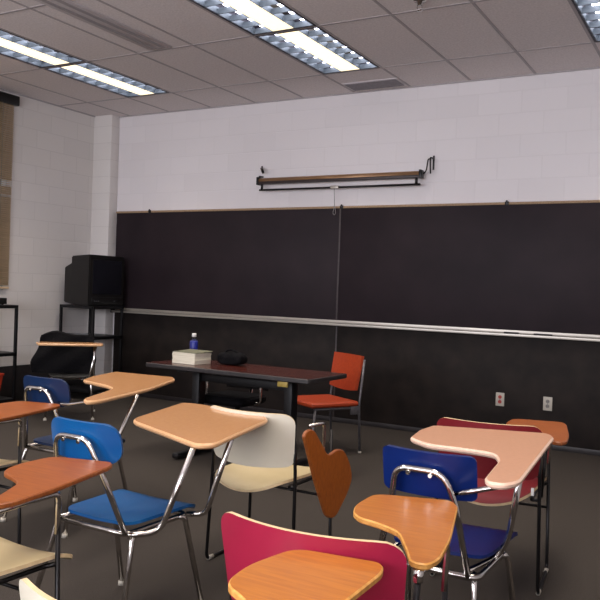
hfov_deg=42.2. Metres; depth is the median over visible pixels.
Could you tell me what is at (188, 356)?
paper stack
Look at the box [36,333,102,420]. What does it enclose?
desk
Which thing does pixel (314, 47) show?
ceiling light
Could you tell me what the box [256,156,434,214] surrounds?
projection screen
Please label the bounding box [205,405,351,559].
chair
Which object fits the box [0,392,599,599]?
floor
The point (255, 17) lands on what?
ceiling light
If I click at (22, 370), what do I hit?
wainscoting
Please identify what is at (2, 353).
shelf
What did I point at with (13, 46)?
ceiling light
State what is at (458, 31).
ceiling
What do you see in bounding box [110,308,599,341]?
chalk tray
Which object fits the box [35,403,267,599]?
desk
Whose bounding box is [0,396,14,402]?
shelf
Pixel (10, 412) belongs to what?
chair
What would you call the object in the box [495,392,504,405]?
wall outlet
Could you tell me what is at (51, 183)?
wall
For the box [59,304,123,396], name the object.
equipment cart
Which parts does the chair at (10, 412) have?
seat rail, seat, sled frame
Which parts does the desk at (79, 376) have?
seat, backrest, tablet post, leg, tablet post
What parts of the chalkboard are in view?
writing panel, rail, writing panel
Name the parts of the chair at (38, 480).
seat rail, seat, sled frame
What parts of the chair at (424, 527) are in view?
backrest, tablet post, sled frame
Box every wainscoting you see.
[0,364,83,400]
[113,310,599,449]
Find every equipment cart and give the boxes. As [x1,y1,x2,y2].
[0,304,18,402]
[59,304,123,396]
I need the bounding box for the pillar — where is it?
[87,115,119,392]
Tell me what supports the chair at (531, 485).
on the floor
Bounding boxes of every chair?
[0,373,3,387]
[0,401,59,544]
[0,457,111,599]
[19,550,382,599]
[205,374,269,409]
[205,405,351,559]
[221,494,457,599]
[297,352,365,452]
[430,417,568,595]
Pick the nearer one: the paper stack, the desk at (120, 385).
the desk at (120, 385)
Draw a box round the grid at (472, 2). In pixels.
[0,0,599,117]
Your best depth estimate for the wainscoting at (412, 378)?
7.70 m
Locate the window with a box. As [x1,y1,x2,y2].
[0,103,2,195]
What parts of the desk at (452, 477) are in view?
leg, backrest, seat frame, seat, leg, tablet post, leg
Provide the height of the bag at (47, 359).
0.405 m
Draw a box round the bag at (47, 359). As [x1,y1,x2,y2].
[30,331,95,372]
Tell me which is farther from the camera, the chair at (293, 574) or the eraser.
the eraser
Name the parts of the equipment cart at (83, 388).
post, post, post, post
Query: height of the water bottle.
0.226 m
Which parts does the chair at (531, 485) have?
sled frame, backrest, seat, seat rail, sled frame, tablet post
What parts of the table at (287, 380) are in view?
leg, brass plate, leg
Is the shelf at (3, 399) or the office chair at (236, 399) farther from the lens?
the shelf at (3, 399)
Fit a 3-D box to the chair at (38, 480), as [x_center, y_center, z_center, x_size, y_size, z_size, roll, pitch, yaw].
[-1.025,0.899,2.591,0.535,0.785,0.822,3,1,30]
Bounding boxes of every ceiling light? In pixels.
[0,29,85,67]
[45,62,168,97]
[190,0,315,35]
[255,27,379,73]
[571,0,599,41]
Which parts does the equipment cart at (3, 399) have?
post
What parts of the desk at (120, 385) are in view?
leg, seat frame, backrest, leg, leg, seat, leg, tablet post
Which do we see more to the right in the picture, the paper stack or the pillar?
the paper stack
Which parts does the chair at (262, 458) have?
sled frame, backrest, seat, seat rail, sled frame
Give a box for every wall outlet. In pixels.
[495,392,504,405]
[543,397,551,410]
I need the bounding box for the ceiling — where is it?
[0,0,599,115]
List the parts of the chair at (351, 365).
leg, seat, leg, rail, backrest, leg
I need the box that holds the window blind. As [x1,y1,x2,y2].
[0,91,19,288]
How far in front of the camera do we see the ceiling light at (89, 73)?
7.93 m
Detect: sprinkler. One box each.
[413,0,426,11]
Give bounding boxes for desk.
[0,372,174,537]
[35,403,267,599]
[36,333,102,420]
[379,426,553,599]
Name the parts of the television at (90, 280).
control panel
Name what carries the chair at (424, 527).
on the floor
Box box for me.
[0,298,6,304]
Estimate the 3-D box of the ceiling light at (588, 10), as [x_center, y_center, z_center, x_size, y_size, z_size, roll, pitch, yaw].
[2.303,-2.103,5.522,0.580,0.126,1.189,3,1,30]
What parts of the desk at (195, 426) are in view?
leg, backrest, leg, seat frame, leg, seat, tablet post, leg, tablet post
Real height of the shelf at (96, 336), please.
0.035 m
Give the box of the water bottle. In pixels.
[190,333,197,349]
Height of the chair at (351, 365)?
0.823 m
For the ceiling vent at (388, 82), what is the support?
in the ceiling
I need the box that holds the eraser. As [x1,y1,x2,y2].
[534,333,551,335]
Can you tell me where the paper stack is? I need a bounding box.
[172,349,212,364]
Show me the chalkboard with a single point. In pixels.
(529, 268)
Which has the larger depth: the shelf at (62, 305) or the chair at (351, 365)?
the shelf at (62, 305)
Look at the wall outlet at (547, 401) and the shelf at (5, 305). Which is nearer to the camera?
the wall outlet at (547, 401)
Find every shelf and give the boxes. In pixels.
[0,304,17,308]
[0,351,15,356]
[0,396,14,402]
[61,304,122,308]
[69,383,108,392]
[86,333,121,339]
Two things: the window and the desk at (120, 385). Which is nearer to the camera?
the desk at (120, 385)
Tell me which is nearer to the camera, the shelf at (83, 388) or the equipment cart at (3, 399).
the equipment cart at (3, 399)
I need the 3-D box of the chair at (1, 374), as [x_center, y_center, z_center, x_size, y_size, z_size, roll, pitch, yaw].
[-3.285,0.884,7.977,0.336,0.268,0.336,3,1,30]
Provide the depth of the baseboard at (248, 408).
8.05 m
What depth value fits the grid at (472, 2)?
6.90 m
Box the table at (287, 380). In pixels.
[146,360,346,465]
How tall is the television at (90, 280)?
0.589 m
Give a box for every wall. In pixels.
[0,90,93,366]
[111,69,599,371]
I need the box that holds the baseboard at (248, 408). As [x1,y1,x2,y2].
[134,393,599,455]
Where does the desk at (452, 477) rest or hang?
on the floor
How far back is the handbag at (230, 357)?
6.20 m
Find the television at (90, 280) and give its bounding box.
[64,254,123,305]
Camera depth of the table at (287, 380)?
5.94 m
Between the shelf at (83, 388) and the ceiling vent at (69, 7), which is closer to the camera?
the ceiling vent at (69, 7)
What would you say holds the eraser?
on the chalkboard
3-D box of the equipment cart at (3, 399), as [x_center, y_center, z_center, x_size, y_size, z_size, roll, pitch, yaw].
[-3.262,0.592,8.036,0.400,1.095,0.542,3,1,30]
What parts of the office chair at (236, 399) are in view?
seat, backrest, armrest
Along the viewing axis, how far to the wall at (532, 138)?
7.88 m
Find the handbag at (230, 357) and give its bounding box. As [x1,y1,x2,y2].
[217,349,247,364]
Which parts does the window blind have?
ladder cord, head rail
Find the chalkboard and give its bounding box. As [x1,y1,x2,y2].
[110,200,599,341]
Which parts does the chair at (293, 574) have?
backrest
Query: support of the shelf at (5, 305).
attached to the equipment cart at (3, 399)
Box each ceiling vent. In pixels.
[35,0,171,50]
[342,78,406,90]
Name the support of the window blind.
attached to the wall at (51, 183)
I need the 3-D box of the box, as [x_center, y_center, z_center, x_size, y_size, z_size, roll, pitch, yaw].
[-3.260,0.008,8.015,0.300,0.070,0.340,3,1,30]

